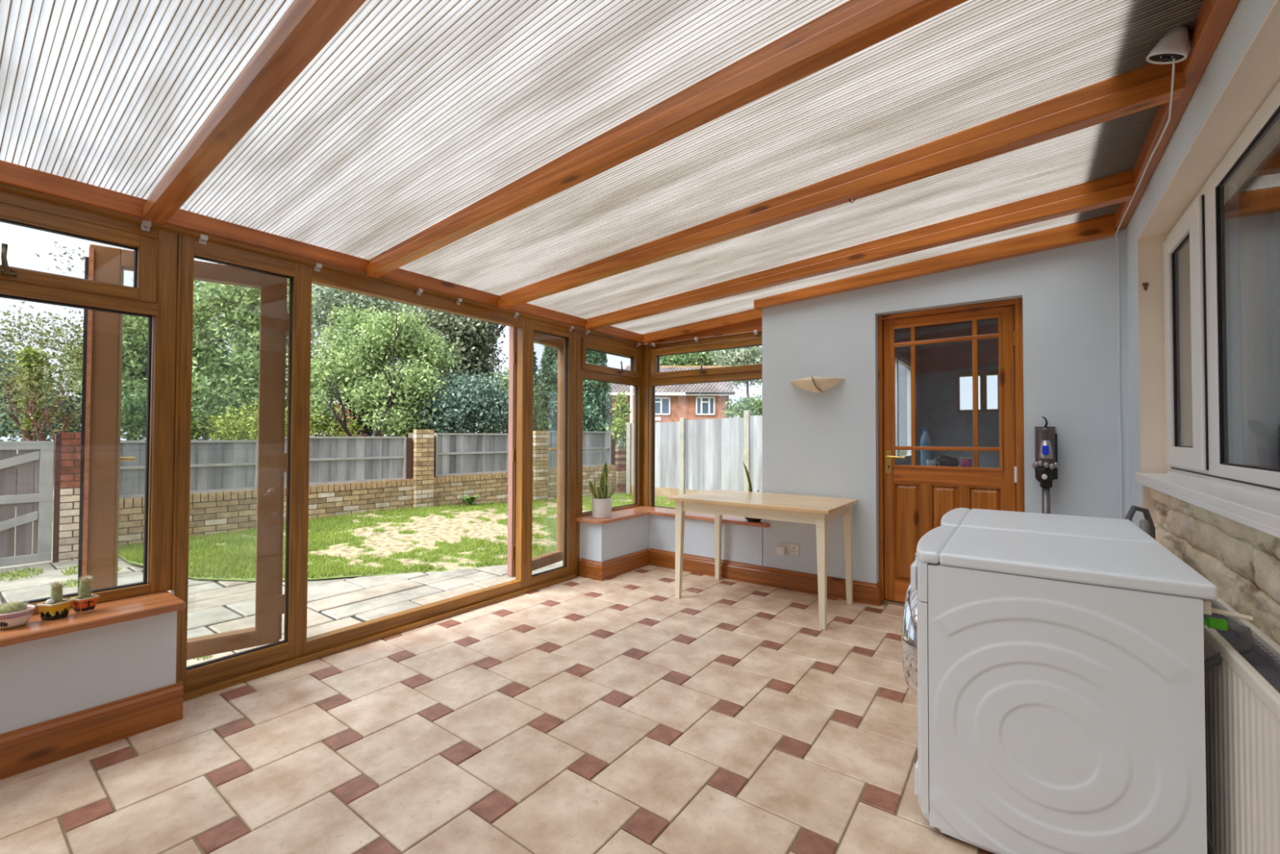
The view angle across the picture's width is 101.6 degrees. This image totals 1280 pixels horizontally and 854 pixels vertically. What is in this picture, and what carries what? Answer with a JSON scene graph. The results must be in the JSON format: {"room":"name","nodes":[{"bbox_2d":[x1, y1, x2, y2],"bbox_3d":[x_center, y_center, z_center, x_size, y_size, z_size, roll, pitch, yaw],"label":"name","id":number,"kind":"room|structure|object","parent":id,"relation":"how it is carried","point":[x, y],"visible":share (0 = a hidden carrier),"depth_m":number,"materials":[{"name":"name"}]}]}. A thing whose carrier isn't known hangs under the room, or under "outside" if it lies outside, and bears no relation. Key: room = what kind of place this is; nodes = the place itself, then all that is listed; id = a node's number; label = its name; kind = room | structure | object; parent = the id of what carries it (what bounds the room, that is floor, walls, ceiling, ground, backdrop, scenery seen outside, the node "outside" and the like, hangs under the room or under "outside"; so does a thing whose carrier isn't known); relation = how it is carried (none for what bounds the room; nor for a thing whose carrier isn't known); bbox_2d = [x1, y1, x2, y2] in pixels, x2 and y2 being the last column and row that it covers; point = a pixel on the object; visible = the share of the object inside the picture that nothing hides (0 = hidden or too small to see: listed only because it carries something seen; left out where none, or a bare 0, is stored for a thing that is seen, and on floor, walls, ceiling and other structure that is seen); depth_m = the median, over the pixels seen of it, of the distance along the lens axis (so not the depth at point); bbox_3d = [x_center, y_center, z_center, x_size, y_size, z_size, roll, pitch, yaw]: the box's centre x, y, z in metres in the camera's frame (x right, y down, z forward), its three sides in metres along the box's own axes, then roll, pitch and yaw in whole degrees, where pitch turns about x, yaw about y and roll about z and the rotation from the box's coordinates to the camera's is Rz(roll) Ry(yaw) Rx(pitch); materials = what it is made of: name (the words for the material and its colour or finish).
{"room":"sunroom","nodes":[
{"label":"sunroom","id":0,"kind":"room"},
{"bbox_2d":[0,549,562,666],"bbox_3d":[-3.346,1.513,5.867,6.050,0.155,8.774,-1,-1,36],"label":"patio","id":1,"kind":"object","parent":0,"point":[214,606],"visible":0.19,"depth_m":4.47,"materials":[{"name":"grey stone"}]},
{"bbox_2d":[52,434,62,562],"bbox_3d":[-6.151,0.775,5.514,0.050,1.400,0.048,-1,-1,36],"label":"gate post","id":2,"kind":"object","parent":1,"relation":"on","point":[58,446],"visible":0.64,"depth_m":5.50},
{"bbox_2d":[0,440,53,566],"bbox_3d":[-6.483,0.763,5.044,0.048,1.245,1.080,-1,-1,36],"label":"gate","id":3,"kind":"object","parent":2,"relation":"attached to","point":[42,460],"visible":1,"depth_m":5.33,"materials":[{"name":"wood"}]},
{"bbox_2d":[0,564,211,659],"bbox_3d":[-4.391,1.387,4.250,4.218,0.043,0.954,0,-1,29],"label":"weeds","id":4,"kind":"object","parent":1,"relation":"on","point":[23,575],"visible":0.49,"depth_m":4.99,"materials":[{"name":"green plant"}]},
{"bbox_2d":[0,160,647,346],"bbox_3d":[-1.666,-0.913,2.970,0.120,0.103,5.800,-1,-1,36],"label":"wooden beam","id":5,"kind":"structure","parent":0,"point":[15,179],"depth_m":2.55,"materials":[{"name":"brown wood"}]},
{"bbox_2d":[141,219,151,231],"bbox_3d":[-2.143,-0.875,2.266,0.026,0.040,0.028,-1,-1,36],"label":"curtain bracket","id":6,"kind":"object","parent":5,"relation":"attached to","point":[145,225],"visible":1,"depth_m":2.26,"materials":[{"name":"white plastic"}]},
{"bbox_2d":[198,234,208,244],"bbox_3d":[-2.027,-0.871,2.425,0.026,0.040,0.028,-1,-1,36],"label":"curtain bracket","id":7,"kind":"object","parent":5,"relation":"attached to","point":[203,238],"visible":1,"depth_m":2.42,"materials":[{"name":"white plastic"}]},
{"bbox_2d":[314,262,321,271],"bbox_3d":[-1.738,-0.863,2.821,0.026,0.040,0.028,-1,-1,36],"label":"curtain bracket","id":8,"kind":"object","parent":5,"relation":"attached to","point":[317,268],"visible":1,"depth_m":2.82,"materials":[{"name":"white plastic"}]},
{"bbox_2d":[416,288,422,295],"bbox_3d":[-1.390,-0.854,3.297,0.026,0.040,0.028,-1,-1,36],"label":"curtain bracket","id":9,"kind":"object","parent":5,"relation":"attached to","point":[420,290],"visible":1,"depth_m":3.29,"materials":[{"name":"white plastic"}]},
{"bbox_2d":[573,328,753,344],"bbox_3d":[0.213,-0.831,4.461,1.208,0.013,1.007,-1,-1,36],"label":"wire","id":10,"kind":"object","parent":5,"relation":"attached to","point":[574,328],"visible":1,"depth_m":4.81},
{"bbox_2d":[0,514,648,733],"bbox_3d":[-1.591,1.008,2.877,0.320,0.468,5.799,-1,-1,36],"label":"wall","id":11,"kind":"structure","parent":0,"point":[51,677],"depth_m":2.02,"materials":[{"name":"white paint"}]},
{"bbox_2d":[0,191,186,647],"bbox_3d":[-2.635,-0.080,1.445,0.330,1.650,2.122,-1,-1,36],"label":"window","id":12,"kind":"structure","parent":11,"relation":"in","point":[154,295],"depth_m":2.25,"materials":[{"name":"brown wood"}]},
{"bbox_2d":[0,599,35,629],"bbox_3d":[-2.265,0.671,1.883,0.113,0.099,0.113,-1,-1,36],"label":"cactus pot","id":13,"kind":"object","parent":12,"relation":"on","point":[15,614],"visible":1,"depth_m":1.87,"materials":[{"name":"white ceramic"}]},
{"bbox_2d":[35,580,73,620],"bbox_3d":[-2.211,0.651,1.974,0.068,0.142,0.068,0,-1,6],"label":"cactus pot","id":14,"kind":"object","parent":12,"relation":"on","point":[56,607],"visible":1,"depth_m":1.97,"materials":[{"name":"yellow ceramic"}]},
{"bbox_2d":[70,575,99,614],"bbox_3d":[-2.165,0.650,2.037,0.061,0.148,0.060,0,-1,18],"label":"cactus pot","id":15,"kind":"object","parent":12,"relation":"on","point":[86,602],"visible":1,"depth_m":2.03,"materials":[{"name":"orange ceramic"}]},
{"bbox_2d":[0,548,649,779],"bbox_3d":[-1.632,1.165,2.724,0.252,0.150,5.490,-1,-1,36],"label":"baseboard","id":16,"kind":"structure","parent":11,"relation":"attached to","point":[23,749],"depth_m":2.01,"materials":[{"name":"brown wood"}]},
{"bbox_2d":[77,235,577,701],"bbox_3d":[-1.504,0.194,3.484,0.452,2.118,3.030,-1,-1,36],"label":"door","id":17,"kind":"structure","parent":11,"relation":"in","point":[102,357],"depth_m":2.74,"materials":[{"name":"brown wood"}]},
{"bbox_2d":[575,330,648,576],"bbox_3d":[-0.237,0.223,4.882,0.145,2.118,1.030,-1,-1,36],"label":"window","id":18,"kind":"structure","parent":11,"relation":"in","point":[637,376],"depth_m":4.98,"materials":[{"name":"brown wood"}]},
{"bbox_2d":[52,493,671,581],"bbox_3d":[-38.259,1.756,34.548,95.433,0.196,8.300,-1,-1,36],"label":"lawn","id":19,"kind":"structure","parent":0,"point":[446,529],"depth_m":6.47,"materials":[{"name":"plant"}]},
{"bbox_2d":[118,491,675,578],"bbox_3d":[-1.623,1.360,7.744,4.602,0.234,8.183,-1,-1,36],"label":"grass","id":20,"kind":"structure","parent":19,"relation":"on","point":[224,566],"depth_m":5.99,"materials":[{"name":"plant"}]},
{"bbox_2d":[460,494,480,504],"bbox_3d":[-2.897,1.270,8.975,0.405,0.183,0.414,0,-1,-13],"label":"leafy weed","id":21,"kind":"object","parent":19,"relation":"on","point":[469,500],"visible":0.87,"depth_m":8.95,"materials":[{"name":"green plant"}]},
{"bbox_2d":[631,421,679,497],"bbox_3d":[0.343,0.696,11.421,1.292,1.608,0.072,-1,-1,36],"label":"bay","id":22,"kind":"object","parent":19,"relation":"on","point":[667,433],"visible":0.58,"depth_m":11.23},
{"bbox_2d":[684,417,743,493],"bbox_3d":[1.497,0.655,10.579,1.352,1.668,0.072,-1,-1,36],"label":"fence","id":23,"kind":"object","parent":19,"relation":"on","point":[714,447],"visible":0.76,"depth_m":10.54,"materials":[{"name":"wood"}]},
{"bbox_2d":[749,415,762,492],"bbox_3d":[2.676,0.618,9.718,1.352,1.719,0.072,-1,-1,36],"label":"bay","id":24,"kind":"object","parent":19,"relation":"on","point":[755,421],"visible":0.16,"depth_m":10.01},
{"bbox_2d":[14,449,906,554],"bbox_3d":[8.844,1.804,12.082,120.000,0.270,150.000,-1,-1,36],"label":"ground","id":25,"kind":"structure","parent":0,"point":[901,452],"depth_m":9.55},
{"bbox_2d":[8,342,48,511],"bbox_3d":[-10.930,0.021,9.397,0.569,3.026,0.495,0,-1,-11],"label":"tree","id":26,"kind":"object","parent":25,"relation":"on","point":[26,360],"visible":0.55,"depth_m":9.35,"materials":[{"name":"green plant"}]},
{"bbox_2d":[0,339,81,506],"bbox_3d":[-12.680,-0.263,10.568,3.982,3.623,2.023,0,-1,3],"label":"shrub","id":27,"kind":"object","parent":25,"relation":"on","point":[6,430],"visible":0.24,"depth_m":10.28,"materials":[{"name":"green plant"}]},
{"bbox_2d":[58,431,80,561],"bbox_3d":[-6.133,0.794,5.713,0.296,1.470,0.288,-1,-1,41],"label":"brick pier","id":28,"kind":"object","parent":25,"relation":"on","point":[70,443],"visible":0.41,"depth_m":5.56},
{"bbox_2d":[0,240,140,488],"bbox_3d":[-11.074,-1.025,9.743,2.536,5.172,4.444,1,-1,-43],"label":"bare tree","id":29,"kind":"object","parent":25,"relation":"on","point":[39,429],"visible":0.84,"depth_m":9.49,"materials":[{"name":"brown plant"}]},
{"bbox_2d":[45,279,148,439],"bbox_3d":[-12.592,-1.010,12.689,2.804,5.217,2.537,0,-1,-2],"label":"tree","id":30,"kind":"object","parent":25,"relation":"on","point":[137,344],"visible":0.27,"depth_m":12.23,"materials":[{"name":"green plant"}]},
{"bbox_2d":[120,375,248,439],"bbox_3d":[-10.254,0.238,11.753,3.005,2.675,2.440,0,-1,-11],"label":"shrub","id":31,"kind":"object","parent":25,"relation":"on","point":[138,412],"visible":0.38,"depth_m":11.23,"materials":[{"name":"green plant"}]},
{"bbox_2d":[140,204,328,439],"bbox_3d":[-10.477,-2.095,13.371,5.673,7.438,3.754,-1,-1,40],"label":"tree","id":32,"kind":"object","parent":25,"relation":"on","point":[241,379],"visible":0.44,"depth_m":12.57,"materials":[{"name":"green plant"}]},
{"bbox_2d":[191,395,369,439],"bbox_3d":[-7.974,0.433,11.518,3.513,2.304,2.414,0,-1,10],"label":"shrub","id":33,"kind":"object","parent":25,"relation":"on","point":[247,429],"visible":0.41,"depth_m":11.18,"materials":[{"name":"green plant"}]},
{"bbox_2d":[286,237,426,436],"bbox_3d":[-9.143,-2.545,17.112,7.725,8.467,4.904,0,-1,-15],"label":"tree","id":34,"kind":"object","parent":25,"relation":"on","point":[326,297],"visible":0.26,"depth_m":16.41,"materials":[{"name":"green plant"}]},
{"bbox_2d":[333,400,384,436],"bbox_3d":[-19.274,0.327,36.009,1.738,5.900,4.400,0,-1,0],"label":"building","id":35,"kind":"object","parent":25,"relation":"on","point":[339,406],"visible":0.02,"depth_m":34.04,"materials":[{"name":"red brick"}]},
{"bbox_2d":[118,464,616,546],"bbox_3d":[-3.277,1.196,8.988,0.218,0.799,8.701,-1,-1,41],"label":"wall","id":36,"kind":"structure","parent":25,"relation":"on","point":[226,511],"depth_m":7.63,"materials":[{"name":"brick"}]},
{"bbox_2d":[119,440,257,497],"bbox_3d":[-5.520,0.490,6.385,0.060,0.655,1.405,-1,-1,41],"label":"fence","id":37,"kind":"object","parent":36,"relation":"on","point":[215,465],"visible":0.51,"depth_m":6.54,"materials":[{"name":"wood"}]},
{"bbox_2d":[284,435,406,487],"bbox_3d":[-4.380,0.484,7.690,0.060,0.690,1.855,-1,-1,41],"label":"fence","id":38,"kind":"object","parent":36,"relation":"on","point":[332,460],"visible":0.71,"depth_m":7.82,"materials":[{"name":"wood"}]},
{"bbox_2d":[405,437,412,485],"bbox_3d":[-3.735,0.604,8.425,0.080,0.860,0.085,-1,-1,41],"label":"fence post","id":39,"kind":"object","parent":36,"relation":"on","point":[409,440],"visible":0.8,"depth_m":8.39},
{"bbox_2d":[433,435,435,476],"bbox_3d":[-3.469,0.591,8.730,0.080,0.900,0.060,-1,-1,41],"label":"fence post","id":40,"kind":"object","parent":36,"relation":"on","point":[434,435],"visible":0.27,"depth_m":8.72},
{"bbox_2d":[434,432,508,476],"bbox_3d":[-2.804,0.481,9.492,0.060,0.730,1.945,-1,-1,41],"label":"fence","id":41,"kind":"object","parent":36,"relation":"on","point":[455,454],"visible":0.68,"depth_m":9.26,"materials":[{"name":"wood"}]},
{"bbox_2d":[547,431,611,468],"bbox_3d":[-1.281,0.477,11.235,0.060,0.770,1.815,-1,-1,41],"label":"fence","id":42,"kind":"object","parent":36,"relation":"on","point":[596,444],"visible":0.52,"depth_m":11.48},
{"bbox_2d":[610,435,614,464],"bbox_3d":[-0.644,0.647,11.960,0.080,0.920,0.080,-1,-1,41],"label":"fence post","id":43,"kind":"object","parent":36,"relation":"on","point":[612,442],"visible":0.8,"depth_m":11.92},
{"bbox_2d":[285,300,468,436],"bbox_3d":[-6.024,-0.719,11.777,4.351,4.708,2.895,0,-1,8],"label":"tree","id":44,"kind":"object","parent":25,"relation":"on","point":[392,393],"visible":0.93,"depth_m":11.58,"materials":[{"name":"green plant"}]},
{"bbox_2d":[328,376,441,437],"bbox_3d":[-6.040,0.102,12.758,3.328,3.020,1.993,0,-1,21],"label":"shrub","id":45,"kind":"object","parent":25,"relation":"on","point":[369,432],"visible":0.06,"depth_m":12.50,"materials":[{"name":"green plant"}]},
{"bbox_2d":[408,429,434,507],"bbox_3d":[-3.612,0.816,8.597,0.296,1.544,0.299,-1,-1,41],"label":"brick pier","id":46,"kind":"object","parent":25,"relation":"on","point":[423,440],"visible":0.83,"depth_m":8.49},
{"bbox_2d":[405,364,508,433],"bbox_3d":[-3.943,0.080,12.002,2.788,3.044,2.383,0,-1,11],"label":"shrub","id":47,"kind":"object","parent":25,"relation":"on","point":[476,404],"visible":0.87,"depth_m":11.48,"materials":[{"name":"green plant"}]},
{"bbox_2d":[407,306,509,432],"bbox_3d":[-4.870,-1.403,14.443,3.671,6.128,2.868,0,-1,5],"label":"tree","id":48,"kind":"object","parent":25,"relation":"on","point":[477,336],"visible":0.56,"depth_m":13.99,"materials":[{"name":"green plant"}]},
{"bbox_2d":[479,364,554,433],"bbox_3d":[-3.113,0.032,12.824,1.842,3.179,2.002,0,-1,24],"label":"shrub","id":49,"kind":"object","parent":25,"relation":"on","point":[505,386],"visible":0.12,"depth_m":12.86,"materials":[{"name":"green plant"}]},
{"bbox_2d":[533,342,539,424],"bbox_3d":[-3.410,-0.756,15.526,1.234,4.835,1.234,0,-1,30],"label":"conifer","id":50,"kind":"object","parent":25,"relation":"on","point":[535,366],"visible":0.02,"depth_m":15.50,"materials":[{"name":"green plant"}]},
{"bbox_2d":[532,431,548,501],"bbox_3d":[-2.046,0.852,10.388,0.296,1.544,0.319,-1,-1,41],"label":"brick pier","id":51,"kind":"object","parent":25,"relation":"on","point":[540,438],"visible":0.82,"depth_m":10.27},
{"bbox_2d":[533,337,564,431],"bbox_3d":[-2.349,-0.854,15.017,1.708,5.020,1.758,0,-1,29],"label":"conifer","id":52,"kind":"object","parent":25,"relation":"on","point":[548,363],"visible":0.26,"depth_m":14.62,"materials":[{"name":"green plant"}]},
{"bbox_2d":[582,349,613,431],"bbox_3d":[-1.345,-0.701,14.523,1.583,4.702,1.564,-1,-1,36],"label":"conifer","id":53,"kind":"object","parent":25,"relation":"on","point":[597,395],"visible":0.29,"depth_m":14.17,"materials":[{"name":"green plant"}]},
{"bbox_2d":[608,430,626,493],"bbox_3d":[-0.497,0.852,12.167,0.286,1.620,0.359,-1,-1,41],"label":"brick pier","id":54,"kind":"object","parent":25,"relation":"on","point":[620,455],"visible":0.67,"depth_m":12.01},
{"bbox_2d":[613,426,627,449],"bbox_3d":[-0.398,0.278,12.031,0.565,0.657,0.461,-1,-1,36],"label":"ivy","id":55,"kind":"object","parent":54,"relation":"attached to","point":[621,444],"visible":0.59,"depth_m":11.91,"materials":[{"name":"green plant"}]},
{"bbox_2d":[606,389,633,444],"bbox_3d":[-0.505,0.362,12.257,0.670,2.504,0.991,0,-1,12],"label":"shrub","id":56,"kind":"object","parent":25,"relation":"on","point":[621,411],"visible":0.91,"depth_m":12.36,"materials":[{"name":"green plant"}]},
{"bbox_2d":[626,422,631,493],"bbox_3d":[-0.240,0.756,11.816,0.110,1.700,0.100,-1,-1,36],"label":"fence post","id":57,"kind":"object","parent":25,"relation":"on","point":[628,487],"visible":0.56,"depth_m":11.77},
{"bbox_2d":[630,385,633,422],"bbox_3d":[-0.475,0.161,30.010,0.185,5.135,0.185,1,-1,-31],"label":"lamp post","id":58,"kind":"object","parent":25,"relation":"on","point":[631,386],"visible":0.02,"depth_m":29.96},
{"bbox_2d":[608,365,735,425],"bbox_3d":[2.048,-0.819,43.432,10.537,8.589,8.000,0,-1,0],"label":"brick house","id":59,"kind":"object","parent":25,"relation":"on","point":[700,401],"visible":0.37,"depth_m":40.03,"materials":[{"name":"orange brick"}]},
{"bbox_2d":[679,417,685,494],"bbox_3d":[0.898,0.702,10.985,0.110,1.785,0.100,-1,-1,36],"label":"fence post","id":60,"kind":"object","parent":25,"relation":"on","point":[682,420],"visible":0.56,"depth_m":10.94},
{"bbox_2d":[659,351,717,365],"bbox_3d":[5.157,-2.730,57.873,9.846,14.026,7.409,0,-1,-9],"label":"tree","id":61,"kind":"object","parent":25,"relation":"on","point":[694,358],"visible":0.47,"depth_m":55.84,"materials":[{"name":"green plant"}]},
{"bbox_2d":[702,346,762,399],"bbox_3d":[9.928,-2.486,49.611,6.429,13.334,9.639,0,-1,-5],"label":"tree","id":62,"kind":"object","parent":25,"relation":"on","point":[748,355],"visible":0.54,"depth_m":49.22,"materials":[{"name":"green plant"}]},
{"bbox_2d":[720,393,762,417],"bbox_3d":[4.192,0.252,20.313,1.657,3.074,2.487,0,-1,-10],"label":"shrub","id":63,"kind":"object","parent":25,"relation":"on","point":[755,406],"visible":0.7,"depth_m":19.79,"materials":[{"name":"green plant"}]},
{"bbox_2d":[743,410,750,491],"bbox_3d":[2.077,0.633,10.125,0.110,1.900,0.100,-1,-1,36],"label":"fence post","id":64,"kind":"object","parent":25,"relation":"on","point":[746,413],"visible":0.56,"depth_m":10.08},
{"bbox_2d":[0,0,1203,334],"bbox_3d":[-0.301,-1.073,1.976,3.800,0.367,5.794,-1,-1,36],"label":"ceiling","id":65,"kind":"structure","parent":0,"point":[992,121],"depth_m":1.99,"materials":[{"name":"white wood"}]},
{"bbox_2d":[1146,26,1190,64],"bbox_3d":[1.684,-1.198,1.653,0.128,0.100,0.096,0,-1,12],"label":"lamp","id":66,"kind":"object","parent":65,"relation":"attached to","point":[1175,43],"visible":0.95,"depth_m":1.62,"materials":[{"name":"white plastic"}]},
{"bbox_2d":[0,564,1210,853],"bbox_3d":[-0.228,1.259,1.875,3.720,0.061,5.800,-1,-1,36],"label":"floor","id":67,"kind":"structure","parent":0,"point":[621,713],"depth_m":2.00,"materials":[{"name":"tile"}]},
{"bbox_2d":[667,488,858,630],"bbox_3d":[0.893,0.894,3.826,1.175,0.747,0.740,-1,-1,36],"label":"table","id":68,"kind":"object","parent":67,"relation":"on","point":[811,509],"visible":1,"depth_m":3.69,"materials":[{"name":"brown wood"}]},
{"bbox_2d":[940,507,1160,544],"bbox_3d":[1.627,0.815,2.179,0.700,0.850,0.616,-1,-1,36],"label":"dryer","id":69,"kind":"object","parent":67,"relation":"on","point":[1105,528],"visible":0.02,"depth_m":2.09,"materials":[{"name":"white metal"}]},
{"bbox_2d":[1124,505,1155,539],"bbox_3d":[2.170,0.786,2.281,0.198,0.877,0.059,1,-1,-23],"label":"hose","id":70,"kind":"object","parent":69,"relation":"attached to","point":[1133,508],"visible":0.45,"depth_m":2.30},
{"bbox_2d":[1139,519,1150,535],"bbox_3d":[2.046,0.799,2.119,0.292,0.849,0.042,1,-1,-44],"label":"hose","id":71,"kind":"object","parent":69,"relation":"attached to","point":[1144,526],"visible":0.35,"depth_m":2.09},
{"bbox_2d":[901,524,1253,853],"bbox_3d":[1.278,0.805,1.651,0.759,0.850,0.601,-1,-1,36],"label":"washing machine","id":72,"kind":"object","parent":67,"relation":"on","point":[1057,682],"visible":1,"depth_m":1.41,"materials":[{"name":"white metal"}]},
{"bbox_2d":[1203,617,1227,630],"bbox_3d":[1.395,0.478,1.275,0.050,0.025,0.026,-1,-1,36],"label":"tap","id":73,"kind":"object","parent":72,"relation":"attached to","point":[1212,623],"visible":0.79,"depth_m":1.26,"materials":[{"name":"green plastic"}]},
{"bbox_2d":[1204,620,1256,677],"bbox_3d":[1.452,0.836,1.312,0.056,0.736,0.176,0,-1,14],"label":"hose","id":74,"kind":"object","parent":73,"relation":"attached to","point":[1248,645],"visible":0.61,"depth_m":1.25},
{"bbox_2d":[648,228,1129,583],"bbox_3d":[1.505,0.040,4.052,3.950,2.465,0.280,-1,-1,36],"label":"wall","id":75,"kind":"structure","parent":0,"point":[825,443],"depth_m":3.74,"materials":[{"name":"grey paint"}]},
{"bbox_2d":[575,331,769,527],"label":"window","id":76,"kind":"structure","parent":75,"relation":"in","point":[752,371],"depth_m":4.84,"materials":[{"name":"brown wood"}]},
{"bbox_2d":[588,461,617,518],"bbox_3d":[-0.323,0.536,4.518,0.170,0.480,0.321,-1,-1,36],"label":"potted plant","id":77,"kind":"object","parent":76,"relation":"on","point":[601,503],"visible":1,"depth_m":4.45,"materials":[{"name":"green plant"}]},
{"bbox_2d":[742,462,762,521],"bbox_3d":[0.949,0.534,4.343,0.184,0.486,0.184,1,-1,-26],"label":"potted plant","id":78,"kind":"object","parent":76,"relation":"on","point":[750,489],"visible":0.22,"depth_m":4.37,"materials":[{"name":"green plant"}]},
{"bbox_2d":[643,308,762,345],"bbox_3d":[0.596,-0.923,4.841,1.325,0.204,0.110,-1,-1,36],"label":"trim","id":79,"kind":"structure","parent":75,"relation":"attached to","point":[749,320],"depth_m":4.75,"materials":[{"name":"brown wood"}]},
{"bbox_2d":[648,548,882,605],"bbox_3d":[1.454,1.196,3.941,3.300,0.150,0.122,-1,-1,36],"label":"baseboard","id":80,"kind":"structure","parent":75,"relation":"attached to","point":[871,593],"depth_m":4.16,"materials":[{"name":"brown wood"}]},
{"bbox_2d":[779,542,799,555],"bbox_3d":[1.171,0.955,4.095,0.155,0.085,0.014,-1,-1,36],"label":"wall socket","id":81,"kind":"object","parent":75,"relation":"attached to","point":[791,548],"visible":0.86,"depth_m":4.08,"materials":[{"name":"white plastic"}]},
{"bbox_2d":[776,545,786,555],"bbox_3d":[1.108,0.969,4.102,0.065,0.063,0.053,-1,-1,36],"label":"plug adapter","id":82,"kind":"object","parent":81,"relation":"attached to","point":[781,550],"visible":1,"depth_m":4.08,"materials":[{"name":"white plastic"}]},
{"bbox_2d":[790,376,844,392],"bbox_3d":[1.316,-0.319,3.945,0.410,0.119,0.127,-1,-1,36],"label":"wall lamp","id":83,"kind":"object","parent":75,"relation":"attached to","point":[812,384],"visible":1,"depth_m":3.90,"materials":[{"name":"beige ceramic"}]},
{"bbox_2d":[753,213,1116,309],"bbox_3d":[1.828,-1.088,3.624,2.195,0.233,0.063,-1,-1,36],"label":"wooden beam","id":84,"kind":"structure","parent":75,"relation":"attached to","point":[1103,227],"depth_m":3.38,"materials":[{"name":"brown wood"}]},
{"bbox_2d":[877,297,1024,606],"bbox_3d":[2.115,0.228,3.598,0.854,2.087,0.189,-1,-1,36],"label":"door","id":85,"kind":"structure","parent":75,"relation":"in","point":[914,499],"depth_m":3.61,"materials":[{"name":"brown wood"}]},
{"bbox_2d":[1031,416,1059,513],"bbox_3d":[2.419,0.584,3.108,0.200,1.300,0.146,-1,-1,36],"label":"stick vacuum","id":86,"kind":"object","parent":75,"relation":"hanging from","point":[1046,464],"visible":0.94,"depth_m":3.08,"materials":[{"name":"grey plastic"}]},
{"bbox_2d":[894,151,1279,469],"bbox_3d":[2.672,-0.064,1.480,4.670,2.650,8.580,-1,-1,36],"label":"wall","id":87,"kind":"structure","parent":0,"point":[937,365],"depth_m":5.99,"materials":[{"name":"paint"}]},
{"bbox_2d":[894,351,911,462],"bbox_3d":[2.483,-0.181,5.064,0.040,1.050,1.600,-1,-1,36],"label":"window","id":88,"kind":"structure","parent":87,"relation":"in","point":[898,358],"depth_m":5.31,"materials":[{"name":"white plastic"}]},
{"bbox_2d":[955,369,999,412],"bbox_3d":[3.823,-0.402,5.892,0.430,0.470,0.090,-1,-1,36],"label":"window","id":89,"kind":"structure","parent":87,"relation":"in","point":[983,374],"depth_m":5.83,"materials":[{"name":"brown wood"}]},
{"bbox_2d":[1015,482,1016,511],"bbox_3d":[3.577,0.836,3.851,1.780,0.880,0.495,-1,-1,36],"label":"base cabinet","id":90,"kind":"object","parent":87,"relation":"on","point":[1015,482],"visible":0.02,"depth_m":4.04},
{"bbox_3d":[3.320,0.378,4.039,2.510,0.040,0.550,-1,-1,36],"label":"countertop","id":91,"kind":"structure","parent":90,"relation":"on","visible":0},
{"bbox_2d":[920,427,931,465],"bbox_3d":[2.468,0.187,4.510,0.082,0.355,0.082,-1,-1,36],"label":"water bottle","id":92,"kind":"object","parent":91,"relation":"on","point":[925,440],"visible":0.78,"depth_m":4.49,"materials":[{"name":"blue plastic"}]},
{"bbox_2d":[926,459,939,466],"bbox_3d":[2.453,0.319,4.389,0.072,0.085,0.088,1,-1,-20],"label":"mug","id":93,"kind":"object","parent":91,"relation":"on","point":[929,462],"visible":0.49,"depth_m":4.37,"materials":[{"name":"white ceramic"}]},
{"bbox_2d":[933,453,959,466],"bbox_3d":[2.598,0.295,4.438,0.200,0.136,0.200,-1,-1,36],"label":"casserole","id":94,"kind":"object","parent":91,"relation":"on","point":[948,460],"visible":0.66,"depth_m":4.36,"materials":[{"name":"grey ceramic"}]},
{"bbox_2d":[960,457,972,466],"bbox_3d":[2.680,0.305,4.291,0.087,0.112,0.087,-1,-1,36],"label":"tub","id":95,"kind":"object","parent":91,"relation":"on","point":[965,461],"visible":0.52,"depth_m":4.26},
{"bbox_2d":[1125,0,1279,645],"bbox_3d":[1.243,-0.095,0.655,0.264,2.627,5.520,-1,-1,36],"label":"wall","id":96,"kind":"structure","parent":0,"point":[1242,561],"depth_m":1.91,"materials":[{"name":"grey paint"}]},
{"bbox_2d":[1115,57,1175,519],"bbox_3d":[2.210,0.040,2.288,0.040,2.367,1.729,-1,-1,38],"label":"cable","id":97,"kind":"object","parent":96,"relation":"attached to","point":[1174,59],"visible":0.91,"depth_m":2.96,"materials":[{"name":"white plastic"}]},
{"bbox_2d":[1115,0,1239,230],"bbox_3d":[1.121,-1.216,0.766,0.053,0.089,5.520,-1,-1,36],"label":"wooden beam","id":98,"kind":"structure","parent":96,"relation":"attached to","point":[1213,16],"depth_m":1.80,"materials":[{"name":"brown wood"}]},
{"bbox_2d":[1135,80,1279,538],"bbox_3d":[1.695,-0.367,1.147,0.470,1.233,3.440,-1,-1,36],"label":"window","id":99,"kind":"structure","parent":96,"relation":"in","point":[1208,471],"depth_m":1.96,"materials":[{"name":"white plastic"}]},
{"bbox_2d":[1247,382,1279,469],"bbox_3d":[2.394,0.013,1.935,0.147,0.390,0.196,-1,-1,36],"label":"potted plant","id":100,"kind":"object","parent":99,"relation":"on","point":[1268,457],"visible":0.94,"depth_m":1.99,"materials":[{"name":"green plant"}]},
{"bbox_2d":[1203,596,1279,853],"bbox_3d":[1.253,0.872,0.942,0.114,0.691,2.328,-1,-1,36],"label":"radiator","id":101,"kind":"object","parent":96,"relation":"attached to","point":[1242,692],"visible":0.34,"depth_m":1.21,"materials":[{"name":"beige metal"}]},
{"bbox_2d":[1239,159,1277,466],"bbox_3d":[2.587,-0.421,2.237,0.046,1.270,0.550,-1,-1,36],"label":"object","id":102,"kind":"object","parent":96,"relation":"hanging from","point":[1259,366],"visible":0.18,"depth_m":2.07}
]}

